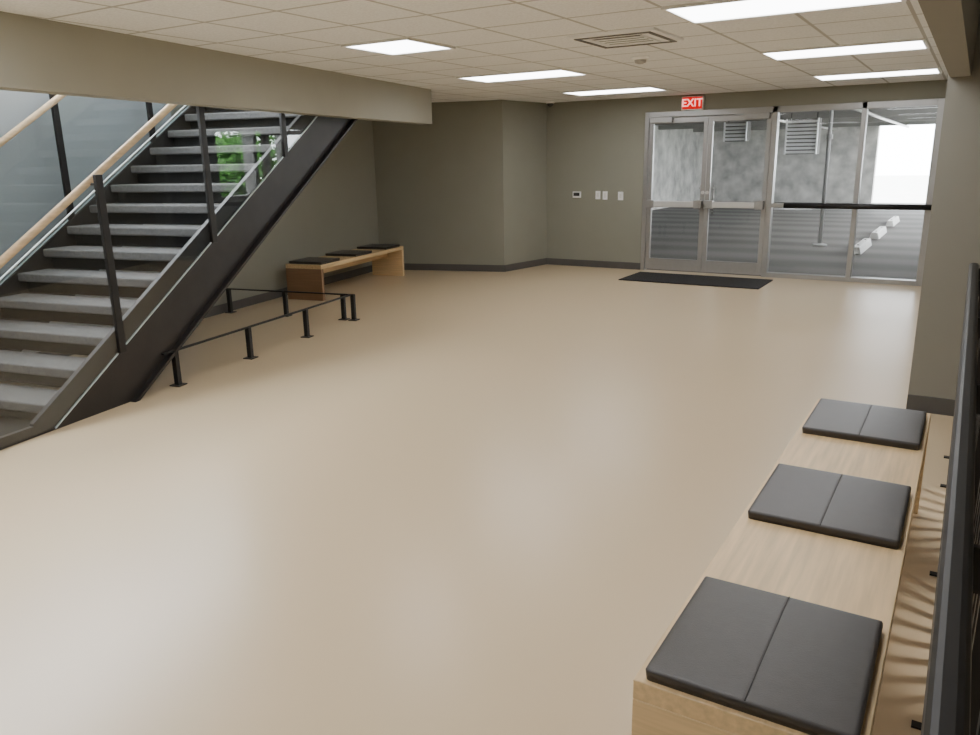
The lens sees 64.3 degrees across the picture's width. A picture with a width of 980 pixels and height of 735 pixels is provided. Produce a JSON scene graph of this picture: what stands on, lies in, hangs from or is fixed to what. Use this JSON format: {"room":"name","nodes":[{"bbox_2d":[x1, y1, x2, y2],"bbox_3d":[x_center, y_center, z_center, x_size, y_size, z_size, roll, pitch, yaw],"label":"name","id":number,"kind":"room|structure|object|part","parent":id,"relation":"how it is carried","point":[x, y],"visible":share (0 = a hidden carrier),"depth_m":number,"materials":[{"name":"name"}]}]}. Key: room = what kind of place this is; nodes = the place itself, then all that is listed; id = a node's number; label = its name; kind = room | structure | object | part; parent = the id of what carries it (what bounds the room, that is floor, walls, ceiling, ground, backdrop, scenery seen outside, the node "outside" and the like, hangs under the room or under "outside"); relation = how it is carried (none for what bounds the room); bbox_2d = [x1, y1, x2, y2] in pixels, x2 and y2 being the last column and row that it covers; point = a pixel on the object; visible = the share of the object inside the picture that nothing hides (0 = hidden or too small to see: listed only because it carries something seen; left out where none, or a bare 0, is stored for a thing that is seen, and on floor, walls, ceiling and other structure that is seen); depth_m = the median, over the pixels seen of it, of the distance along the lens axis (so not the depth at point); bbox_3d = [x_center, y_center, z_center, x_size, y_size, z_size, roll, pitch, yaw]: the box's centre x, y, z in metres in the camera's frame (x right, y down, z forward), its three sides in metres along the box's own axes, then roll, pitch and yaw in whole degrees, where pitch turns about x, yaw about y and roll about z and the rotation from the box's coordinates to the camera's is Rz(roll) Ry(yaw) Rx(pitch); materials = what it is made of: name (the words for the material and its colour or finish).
{"room":"building lobby","nodes":[
{"label":"building lobby","id":0,"kind":"room"},
{"bbox_2d":[0,90,378,352],"bbox_3d":[-4.210,-1.022,5.611,0.202,2.440,14.100,5,16,20],"label":"wall","id":1,"kind":"structure","parent":0,"point":[93,129],"depth_m":7.25,"materials":[{"name":"grey paint"}]},
{"bbox_2d":[37,265,372,355],"bbox_3d":[-4.109,0.129,5.829,0.012,0.100,13.800,5,16,20],"label":"baseboard","id":2,"kind":"structure","parent":1,"relation":"attached to","point":[219,309],"depth_m":9.36,"materials":[{"name":"rubber"}]},
{"bbox_2d":[0,11,431,124],"bbox_3d":[-2.878,-1.628,3.807,0.161,0.430,12.070,5,16,20],"label":"ceiling beam","id":3,"kind":"structure","parent":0,"point":[38,55],"depth_m":5.41,"materials":[{"name":"paint"}]},
{"bbox_2d":[372,100,503,264],"bbox_3d":[-0.737,-2.668,11.583,1.995,2.440,0.152,3,15,15],"label":"wall","id":4,"kind":"structure","parent":0,"point":[439,184],"depth_m":11.50,"materials":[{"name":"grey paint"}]},
{"bbox_2d":[404,263,503,271],"bbox_3d":[-0.746,-1.517,11.808,1.983,0.100,0.012,3,15,15],"label":"baseboard","id":5,"kind":"structure","parent":4,"relation":"attached to","point":[407,266],"depth_m":11.74,"materials":[{"name":"rubber"}]},
{"bbox_2d":[0,0,947,102],"bbox_3d":[-1.574,-2.127,4.766,7.631,0.080,15.009,8,17,30],"label":"ceiling","id":6,"kind":"structure","parent":0,"point":[488,36],"depth_m":5.41,"materials":[{"name":"tile"}]},
{"bbox_2d":[341,37,455,54],"bbox_3d":[-0.663,-2.344,5.698,0.596,0.019,0.596,8,17,30],"label":"recessed light","id":7,"kind":"object","parent":6,"relation":"in","point":[406,45],"visible":1,"depth_m":5.67,"materials":[{"name":"white plastic"}]},
{"bbox_2d":[351,40,445,53],"bbox_3d":[-0.663,-2.344,5.698,0.552,0.006,0.552,8,17,30],"label":"diffuser","id":8,"kind":"object","parent":7,"relation":"attached to","point":[380,46],"depth_m":5.68,"materials":[{"name":"white plastic"}]},
{"bbox_2d":[456,68,588,82],"bbox_3d":[0.317,-2.922,7.811,1.191,0.019,0.596,8,17,30],"label":"recessed light","id":9,"kind":"object","parent":6,"relation":"in","point":[560,72],"visible":0.96,"depth_m":7.78,"materials":[{"name":"white plastic"}]},
{"bbox_2d":[546,101,554,106],"bbox_3d":[0.877,-3.846,11.369,0.130,0.092,0.130,8,17,30],"label":"ceiling camera","id":10,"kind":"object","parent":6,"relation":"attached to","point":[549,103],"visible":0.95,"depth_m":11.33,"materials":[{"name":"white plastic"}]},
{"bbox_2d":[561,86,667,95],"bbox_3d":[1.552,-3.465,9.774,1.191,0.019,0.596,8,17,30],"label":"recessed light","id":11,"kind":"object","parent":6,"relation":"in","point":[644,88],"visible":0.97,"depth_m":9.74,"materials":[{"name":"white plastic"}]},
{"bbox_2d":[569,87,659,94],"bbox_3d":[1.552,-3.464,9.775,1.147,0.006,0.552,8,17,30],"label":"diffuser","id":12,"kind":"object","parent":11,"relation":"attached to","point":[630,89],"depth_m":9.75,"materials":[{"name":"white plastic"}]},
{"bbox_2d":[567,27,682,48],"bbox_3d":[0.957,-2.305,5.471,0.620,0.033,0.620,8,17,30],"label":"ceiling vent","id":13,"kind":"object","parent":6,"relation":"in","point":[649,35],"visible":1,"depth_m":5.37,"materials":[{"name":"white plastic"}]},
{"bbox_2d":[591,35,660,46],"bbox_3d":[0.957,-2.292,5.475,0.380,0.005,0.360,8,17,30],"label":"grille","id":14,"kind":"object","parent":13,"relation":"attached to","point":[627,39],"depth_m":5.43,"materials":[{"name":"white plastic"}]},
{"bbox_2d":[631,56,648,63],"bbox_3d":[1.264,-2.586,6.559,0.150,0.064,0.150,8,17,30],"label":"smoke detector","id":15,"kind":"object","parent":6,"relation":"attached to","point":[638,59],"visible":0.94,"depth_m":6.52,"materials":[{"name":"white plastic"}]},
{"bbox_2d":[661,0,905,23],"bbox_3d":[1.627,-2.025,4.345,1.191,0.019,0.596,8,17,30],"label":"recessed light","id":16,"kind":"object","parent":6,"relation":"in","point":[718,10],"visible":1,"depth_m":4.43,"materials":[{"name":"white plastic"}]},
{"bbox_2d":[759,38,929,60],"bbox_3d":[2.862,-2.568,6.308,1.191,0.019,0.596,8,17,30],"label":"recessed light","id":17,"kind":"object","parent":6,"relation":"in","point":[910,44],"visible":0.97,"depth_m":6.27,"materials":[{"name":"white plastic"}]},
{"bbox_2d":[812,67,941,80],"bbox_3d":[4.098,-3.110,8.271,1.191,0.019,0.596,8,17,30],"label":"recessed light","id":18,"kind":"object","parent":6,"relation":"in","point":[934,70],"visible":0.96,"depth_m":8.24,"materials":[{"name":"white plastic"}]},
{"bbox_2d":[0,264,953,734],"bbox_3d":[-1.246,0.248,5.622,11.250,0.120,14.260,8,17,30],"label":"floor","id":19,"kind":"structure","parent":0,"point":[472,502],"depth_m":3.75,"materials":[{"name":"beige laminate"}]},
{"bbox_2d":[0,94,357,449],"bbox_3d":[-2.671,-2.227,6.654,1.510,4.183,5.582,5,16,20],"label":"staircase","id":20,"kind":"structure","parent":19,"relation":"on","point":[255,164],"depth_m":6.11,"materials":[{"name":"black metal"}]},
{"bbox_3d":[-3.511,0.387,4.988,1.385,0.012,0.570,5,16,20],"label":"toe plate","id":21,"kind":"part","parent":20,"relation":"part of","materials":[{"name":"black metal"}]},
{"bbox_3d":[-3.327,-2.641,6.737,0.048,3.403,5.475,5,16,20],"label":"handrail","id":22,"kind":"part","parent":20,"relation":"part of","materials":[{"name":"brown wood"}]},
{"bbox_3d":[-3.557,-1.672,6.509,0.028,1.190,0.056,5,16,20],"label":"guard post","id":23,"kind":"part","parent":20,"relation":"part of","materials":[{"name":"black metal"}]},
{"bbox_3d":[-2.098,-2.543,6.288,0.048,3.403,5.475,5,16,20],"label":"handrail","id":24,"kind":"part","parent":20,"relation":"part of","materials":[{"name":"brown wood"}]},
{"bbox_3d":[-2.544,-0.679,5.225,0.028,1.190,0.056,5,16,20],"label":"guard post","id":25,"kind":"part","parent":20,"relation":"part of","materials":[{"name":"black metal"}]},
{"bbox_3d":[-3.201,-2.556,7.292,0.028,1.190,0.056,5,16,20],"label":"guard post","id":26,"kind":"part","parent":20,"relation":"part of","materials":[{"name":"black metal"}]},
{"bbox_3d":[-2.188,-1.563,6.008,0.028,1.190,0.056,5,16,20],"label":"guard post","id":27,"kind":"part","parent":20,"relation":"part of","materials":[{"name":"black metal"}]},
{"bbox_3d":[-1.831,-2.447,6.791,0.028,1.190,0.056,5,16,20],"label":"guard post","id":28,"kind":"part","parent":20,"relation":"part of","materials":[{"name":"black metal"}]},
{"bbox_2d":[161,288,359,386],"bbox_3d":[-2.649,-0.366,7.257,1.695,0.275,2.745,5,16,20],"label":"rail","id":29,"kind":"object","parent":19,"relation":"on","point":[248,333],"visible":1,"depth_m":7.40,"materials":[{"name":"black metal"}]},
{"bbox_3d":[-2.354,0.003,5.857,0.040,0.270,0.040,5,16,20],"label":"post","id":30,"kind":"part","parent":29,"relation":"part of","materials":[{"name":"black metal"}]},
{"bbox_3d":[-2.352,0.129,5.891,0.090,0.008,0.090,5,16,20],"label":"plate","id":31,"kind":"part","parent":29,"relation":"part of","materials":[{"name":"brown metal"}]},
{"bbox_3d":[-2.913,-0.748,8.723,0.040,0.270,0.040,5,16,20],"label":"post","id":32,"kind":"part","parent":29,"relation":"part of","materials":[{"name":"black metal"}]},
{"bbox_3d":[-2.050,-0.211,6.644,0.040,0.270,0.040,5,16,20],"label":"post","id":33,"kind":"part","parent":29,"relation":"part of","materials":[{"name":"black metal"}]},
{"bbox_3d":[-1.926,-0.429,6.935,0.024,0.013,2.700,5,16,20],"label":"long rail","id":34,"kind":"part","parent":29,"relation":"part of","materials":[{"name":"black metal"}]},
{"bbox_3d":[-2.220,-0.693,8.470,0.040,0.270,0.040,5,16,20],"label":"post","id":35,"kind":"part","parent":29,"relation":"part of","materials":[{"name":"black metal"}]},
{"bbox_3d":[-2.199,-0.820,8.427,1.670,0.013,0.024,5,16,20],"label":"cross rail","id":36,"kind":"part","parent":29,"relation":"part of","materials":[{"name":"black metal"}]},
{"bbox_3d":[-1.749,-0.423,7.421,0.040,0.270,0.040,5,16,20],"label":"post","id":37,"kind":"part","parent":29,"relation":"part of","materials":[{"name":"black metal"}]},
{"bbox_3d":[-1.546,-0.639,8.224,0.040,0.270,0.040,5,16,20],"label":"post","id":38,"kind":"part","parent":29,"relation":"part of","materials":[{"name":"black metal"}]},
{"bbox_3d":[-1.433,-0.630,8.182,0.040,0.270,0.040,5,16,20],"label":"post","id":39,"kind":"part","parent":29,"relation":"part of","materials":[{"name":"black metal"}]},
{"bbox_2d":[285,246,404,300],"bbox_3d":[-1.861,-1.295,10.402,0.500,0.430,2.180,5,16,20],"label":"wooden bench","id":40,"kind":"object","parent":19,"relation":"on","point":[389,262],"visible":0.88,"depth_m":9.54,"materials":[{"name":"brown wood"}]},
{"bbox_3d":[-2.233,-1.009,9.446,0.500,0.380,0.050,5,16,20],"label":"panel","id":41,"kind":"part","parent":40,"relation":"part of","materials":[{"name":"brown wood"}]},
{"bbox_2d":[289,257,339,264],"bbox_3d":[-2.155,-1.314,9.593,0.460,0.032,0.440,5,16,20],"label":"seat cushion","id":42,"kind":"object","parent":40,"relation":"on","point":[308,260],"visible":1,"depth_m":9.48,"materials":[{"name":"grey leather"}]},
{"bbox_2d":[325,250,371,256],"bbox_3d":[-1.868,-1.516,10.334,0.460,0.032,0.440,5,16,20],"label":"seat cushion","id":43,"kind":"object","parent":40,"relation":"on","point":[351,253],"visible":1,"depth_m":10.21,"materials":[{"name":"grey leather"}]},
{"bbox_2d":[357,244,399,249],"bbox_3d":[-1.581,-1.717,11.075,0.460,0.032,0.440,5,16,20],"label":"seat cushion","id":44,"kind":"object","parent":40,"relation":"on","point":[369,246],"visible":1,"depth_m":10.95,"materials":[{"name":"grey leather"}]},
{"bbox_3d":[-1.488,-1.533,11.371,0.500,0.380,0.050,5,16,20],"label":"panel","id":45,"kind":"part","parent":40,"relation":"part of","materials":[{"name":"brown wood"}]},
{"bbox_2d":[618,272,772,288],"bbox_3d":[2.745,-1.175,10.458,1.850,0.014,0.820,8,17,30],"label":"mat","id":46,"kind":"object","parent":19,"relation":"on","point":[685,279],"visible":1,"depth_m":10.38,"materials":[{"name":"black rubber"}]},
{"bbox_2d":[631,399,930,734],"bbox_3d":[1.151,0.680,2.679,0.475,0.473,2.410,8,17,30],"label":"wooden bench","id":47,"kind":"object","parent":19,"relation":"on","point":[863,579],"visible":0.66,"depth_m":2.19,"materials":[{"name":"brown wood"}]},
{"bbox_3d":[0.540,0.973,1.713,0.475,0.423,0.050,8,17,30],"label":"panel","id":48,"kind":"part","parent":47,"relation":"part of","materials":[{"name":"brown wood"}]},
{"bbox_2d":[645,576,882,734],"bbox_3d":[0.652,0.656,1.822,0.438,0.030,0.468,8,17,30],"label":"seat cushion","id":49,"kind":"object","parent":47,"relation":"on","point":[806,667],"visible":1,"depth_m":1.76,"materials":[{"name":"grey leather"}]},
{"bbox_2d":[748,463,910,549],"bbox_3d":[1.134,0.444,2.588,0.438,0.030,0.468,8,17,30],"label":"seat cushion","id":50,"kind":"object","parent":47,"relation":"on","point":[859,509],"visible":1,"depth_m":2.53,"materials":[{"name":"grey leather"}]},
{"bbox_2d":[802,398,926,449],"bbox_3d":[1.614,0.233,3.351,0.438,0.030,0.468,8,17,30],"label":"seat cushion","id":51,"kind":"object","parent":47,"relation":"on","point":[860,422],"visible":1,"depth_m":3.29,"materials":[{"name":"grey leather"}]},
{"bbox_3d":[1.764,0.435,3.658,0.475,0.423,0.050,8,17,30],"label":"panel","id":52,"kind":"part","parent":47,"relation":"part of","materials":[{"name":"brown wood"}]},
{"bbox_2d":[911,263,979,734],"bbox_3d":[1.379,0.478,2.291,0.122,1.055,4.390,8,17,30],"label":"guardrail","id":53,"kind":"object","parent":19,"relation":"on","point":[952,690],"visible":1,"depth_m":1.14,"materials":[{"name":"black metal"}]},
{"bbox_3d":[1.270,1.038,2.230,0.115,0.007,0.028,8,17,30],"label":"plate","id":54,"kind":"part","parent":53,"relation":"part of","materials":[{"name":"black metal"}]},
{"bbox_3d":[1.778,0.815,3.038,0.115,0.007,0.028,8,17,30],"label":"plate","id":55,"kind":"part","parent":53,"relation":"part of","materials":[{"name":"black metal"}]},
{"bbox_3d":[0.768,0.793,1.289,0.040,0.980,0.012,8,17,30],"label":"post","id":56,"kind":"part","parent":53,"relation":"part of","materials":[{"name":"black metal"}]},
{"bbox_3d":[1.276,0.570,2.097,0.040,0.980,0.012,8,17,30],"label":"post","id":57,"kind":"part","parent":53,"relation":"part of","materials":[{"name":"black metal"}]},
{"bbox_3d":[2.293,0.123,3.712,0.040,0.980,0.012,8,17,30],"label":"post","id":58,"kind":"part","parent":53,"relation":"part of","materials":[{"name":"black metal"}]},
{"bbox_3d":[1.784,0.347,2.904,0.040,0.980,0.012,8,17,30],"label":"post","id":59,"kind":"part","parent":53,"relation":"part of","materials":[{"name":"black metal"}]},
{"bbox_2d":[502,100,546,264],"bbox_3d":[0.475,-2.716,11.687,0.152,2.440,1.046,12,19,39],"label":"wall","id":60,"kind":"structure","parent":0,"point":[524,123],"depth_m":11.61,"materials":[{"name":"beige paint"}]},
{"bbox_2d":[504,258,546,271],"bbox_3d":[0.557,-1.573,11.936,0.012,0.100,1.044,12,19,39],"label":"baseboard","id":61,"kind":"structure","parent":60,"relation":"attached to","point":[510,267],"depth_m":11.91,"materials":[{"name":"rubber"}]},
{"bbox_2d":[652,125,703,209],"bbox_3d":[3.092,-5.560,21.744,0.400,2.750,19.220,8,17,30],"label":"wall","id":62,"kind":"structure","parent":0,"point":[677,170],"depth_m":26.61,"materials":[{"name":"concrete"}]},
{"bbox_2d":[738,114,836,129],"bbox_3d":[7.045,-6.024,19.019,0.069,0.069,18.200,8,17,30],"label":"conduit","id":63,"kind":"object","parent":62,"relation":"attached to","point":[781,120],"visible":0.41,"depth_m":19.51,"materials":[{"name":"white metal"}]},
{"bbox_2d":[655,107,936,124],"bbox_3d":[7.837,-6.255,19.216,10.100,0.270,0.250,8,17,30],"label":"trim","id":64,"kind":"structure","parent":62,"relation":"attached to","point":[920,110],"depth_m":18.66,"materials":[{"name":"grey metal"}]},
{"bbox_2d":[658,115,935,129],"bbox_3d":[9.704,-7.075,22.183,10.100,0.270,0.250,8,17,30],"label":"beam","id":65,"kind":"structure","parent":62,"relation":"attached to","point":[912,117],"depth_m":21.99,"materials":[{"name":"grey metal"}]},
{"bbox_2d":[673,106,936,117],"bbox_3d":[5.970,-5.435,16.249,10.100,0.270,0.250,8,17,30],"label":"trim","id":66,"kind":"structure","parent":62,"relation":"attached to","point":[920,106],"depth_m":15.64,"materials":[{"name":"grey metal"}]},
{"bbox_2d":[693,120,935,131],"bbox_3d":[11.571,-7.895,25.149,10.100,0.270,0.250,8,17,30],"label":"beam","id":67,"kind":"structure","parent":62,"relation":"attached to","point":[925,122],"depth_m":24.92,"materials":[{"name":"grey metal"}]},
{"bbox_2d":[546,80,946,262],"bbox_3d":[3.193,-2.526,10.749,5.600,2.460,0.180,8,17,30],"label":"wall","id":68,"kind":"structure","parent":0,"point":[593,146],"depth_m":11.46,"materials":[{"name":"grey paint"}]},
{"bbox_2d":[573,192,580,197],"bbox_3d":[1.312,-2.612,11.783,0.130,0.090,0.031,8,17,30],"label":"keypad","id":69,"kind":"object","parent":68,"relation":"attached to","point":[575,194],"visible":1,"depth_m":11.77,"materials":[{"name":"white plastic"}]},
{"bbox_2d":[547,258,639,269],"bbox_3d":[1.556,-1.587,11.922,1.560,0.100,0.012,8,17,30],"label":"baseboard","id":70,"kind":"structure","parent":68,"relation":"attached to","point":[551,261],"depth_m":11.90,"materials":[{"name":"rubber"}]},
{"bbox_2d":[595,191,599,198],"bbox_3d":[1.607,-2.568,11.618,0.074,0.120,0.018,8,17,30],"label":"light switch","id":71,"kind":"object","parent":68,"relation":"attached to","point":[597,196],"visible":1,"depth_m":11.61,"materials":[{"name":"white plastic"}]},
{"bbox_2d":[603,191,607,199],"bbox_3d":[1.705,-2.550,11.562,0.074,0.120,0.018,8,17,30],"label":"light switch","id":72,"kind":"object","parent":68,"relation":"attached to","point":[605,193],"visible":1,"depth_m":11.55,"materials":[{"name":"white plastic"}]},
{"bbox_2d":[618,192,622,199],"bbox_3d":[1.915,-2.515,11.439,0.080,0.120,0.018,8,17,30],"label":"light switch","id":73,"kind":"object","parent":68,"relation":"attached to","point":[620,194],"visible":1,"depth_m":11.43,"materials":[{"name":"white plastic"}]},
{"bbox_2d":[645,115,708,271],"bbox_3d":[2.628,-2.450,11.039,0.830,2.145,0.207,8,17,30],"label":"door","id":74,"kind":"structure","parent":68,"relation":"in","point":[650,263],"depth_m":11.05,"materials":[{"name":"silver metal"}]},
{"bbox_2d":[681,96,704,110],"bbox_3d":[2.750,-3.585,10.581,0.300,0.180,0.065,8,17,30],"label":"exit sign","id":75,"kind":"object","parent":68,"relation":"attached to","point":[688,102],"visible":1,"depth_m":10.55,"materials":[{"name":"red plastic"}]},
{"bbox_2d":[701,111,772,274],"bbox_3d":[3.340,-2.351,10.618,0.825,2.145,0.207,8,17,30],"label":"door","id":76,"kind":"structure","parent":68,"relation":"in","point":[749,268],"depth_m":10.64,"materials":[{"name":"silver metal"}]},
{"bbox_3d":[3.109,-2.341,10.878,0.023,0.400,0.023,8,17,30],"label":"pull handle","id":77,"kind":"part","parent":76,"relation":"part of","materials":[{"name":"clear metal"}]},
{"bbox_2d":[640,98,944,285],"bbox_3d":[3.904,-2.298,10.323,3.900,2.215,0.130,8,17,30],"label":"window frame","id":78,"kind":"structure","parent":68,"relation":"attached to","point":[776,110],"depth_m":10.04,"materials":[{"name":"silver metal"}]},
{"bbox_2d":[783,203,931,209],"bbox_3d":[4.630,-2.026,9.805,1.770,0.068,0.154,8,17,30],"label":"bar","id":79,"kind":"object","parent":68,"relation":"attached to","point":[786,205],"visible":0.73,"depth_m":9.74,"materials":[{"name":"black metal"}]},
{"bbox_2d":[647,201,924,279],"bbox_3d":[7.632,-3.521,19.415,10.600,0.150,19.280,8,17,30],"label":"pavement","id":80,"kind":"structure","parent":0,"point":[733,233],"depth_m":15.67,"materials":[{"name":"concrete"}]},
{"bbox_2d":[812,110,833,245],"bbox_3d":[6.086,-3.589,14.108,0.260,2.755,0.260,8,17,30],"label":"standpipe","id":81,"kind":"object","parent":80,"relation":"on","point":[829,136],"visible":0.94,"depth_m":14.12,"materials":[{"name":"grey metal"}]},
{"bbox_2d":[854,238,871,254],"bbox_3d":[6.541,-2.144,13.735,0.175,0.138,1.600,8,17,30],"label":"wheel stop","id":82,"kind":"object","parent":80,"relation":"on","point":[864,244],"visible":0.85,"depth_m":13.47,"materials":[{"name":"white concrete"}]},
{"bbox_2d":[870,226,886,238],"bbox_3d":[7.993,-2.781,16.043,0.175,0.138,1.600,8,17,30],"label":"wheel stop","id":83,"kind":"object","parent":80,"relation":"on","point":[879,232],"visible":0.92,"depth_m":15.62,"materials":[{"name":"plastic"}]},
{"bbox_2d":[886,216,899,226],"bbox_3d":[9.653,-3.510,18.680,0.175,0.138,1.600,8,17,30],"label":"wheel stop","id":84,"kind":"object","parent":80,"relation":"on","point":[894,220],"visible":0.93,"depth_m":18.22,"materials":[{"name":"plastic"}]},
{"bbox_2d":[710,126,879,202],"bbox_3d":[12.503,-7.072,26.823,10.600,2.750,0.400,8,17,30],"label":"wall","id":85,"kind":"structure","parent":0,"point":[737,167],"depth_m":27.66,"materials":[{"name":"concrete"}]},
{"bbox_2d":[908,12,979,399],"bbox_3d":[4.976,-1.806,6.477,1.965,3.200,5.700,8,17,30],"label":"wall","id":86,"kind":"structure","parent":0,"point":[953,241],"depth_m":4.69,"materials":[{"name":"beige paint"}]},
{"bbox_2d":[906,394,954,415],"bbox_3d":[3.457,0.331,4.558,1.815,0.105,0.012,8,17,30],"label":"baseboard","id":87,"kind":"structure","parent":86,"relation":"attached to","point":[933,405],"depth_m":4.94,"materials":[{"name":"rubber"}]},
{"bbox_2d":[918,0,979,76],"bbox_3d":[0.444,-1.254,0.757,0.105,1.180,8.680,8,17,30],"label":"wall header","id":88,"kind":"structure","parent":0,"point":[953,24],"depth_m":2.95,"materials":[{"name":"beige paint"}]},
{"bbox_3d":[7.598,-6.345,18.692,10.600,0.180,19.220,8,17,30],"label":"ceiling","id":89,"kind":"structure","parent":0,"visible":0},
{"bbox_2d":[723,120,750,141],"bbox_3d":[6.032,-5.926,19.011,0.550,0.800,0.410,8,17,30],"label":"unit heater","id":90,"kind":"object","parent":89,"relation":"hanging from","point":[733,131],"visible":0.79,"depth_m":18.92,"materials":[{"name":"white plastic"}]},
{"bbox_2d":[784,113,821,153],"bbox_3d":[7.343,-5.585,18.280,0.720,1.130,0.410,8,17,30],"label":"unit heater","id":91,"kind":"object","parent":89,"relation":"hanging from","point":[802,136],"visible":0.84,"depth_m":18.18,"materials":[{"name":"white plastic"}]},
{"bbox_2d":[852,109,908,127],"bbox_3d":[8.909,-5.764,17.918,0.069,0.069,18.200,8,17,30],"label":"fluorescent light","id":92,"kind":"object","parent":89,"relation":"attached to","point":[857,110],"visible":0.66,"depth_m":18.42,"materials":[{"name":"white metal"}]},
{"label":"outside","id":93,"kind":"structure","parent":0,"visible":0},
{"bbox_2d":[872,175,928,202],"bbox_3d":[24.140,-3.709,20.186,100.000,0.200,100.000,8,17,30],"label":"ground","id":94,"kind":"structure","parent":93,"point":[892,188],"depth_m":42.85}
]}

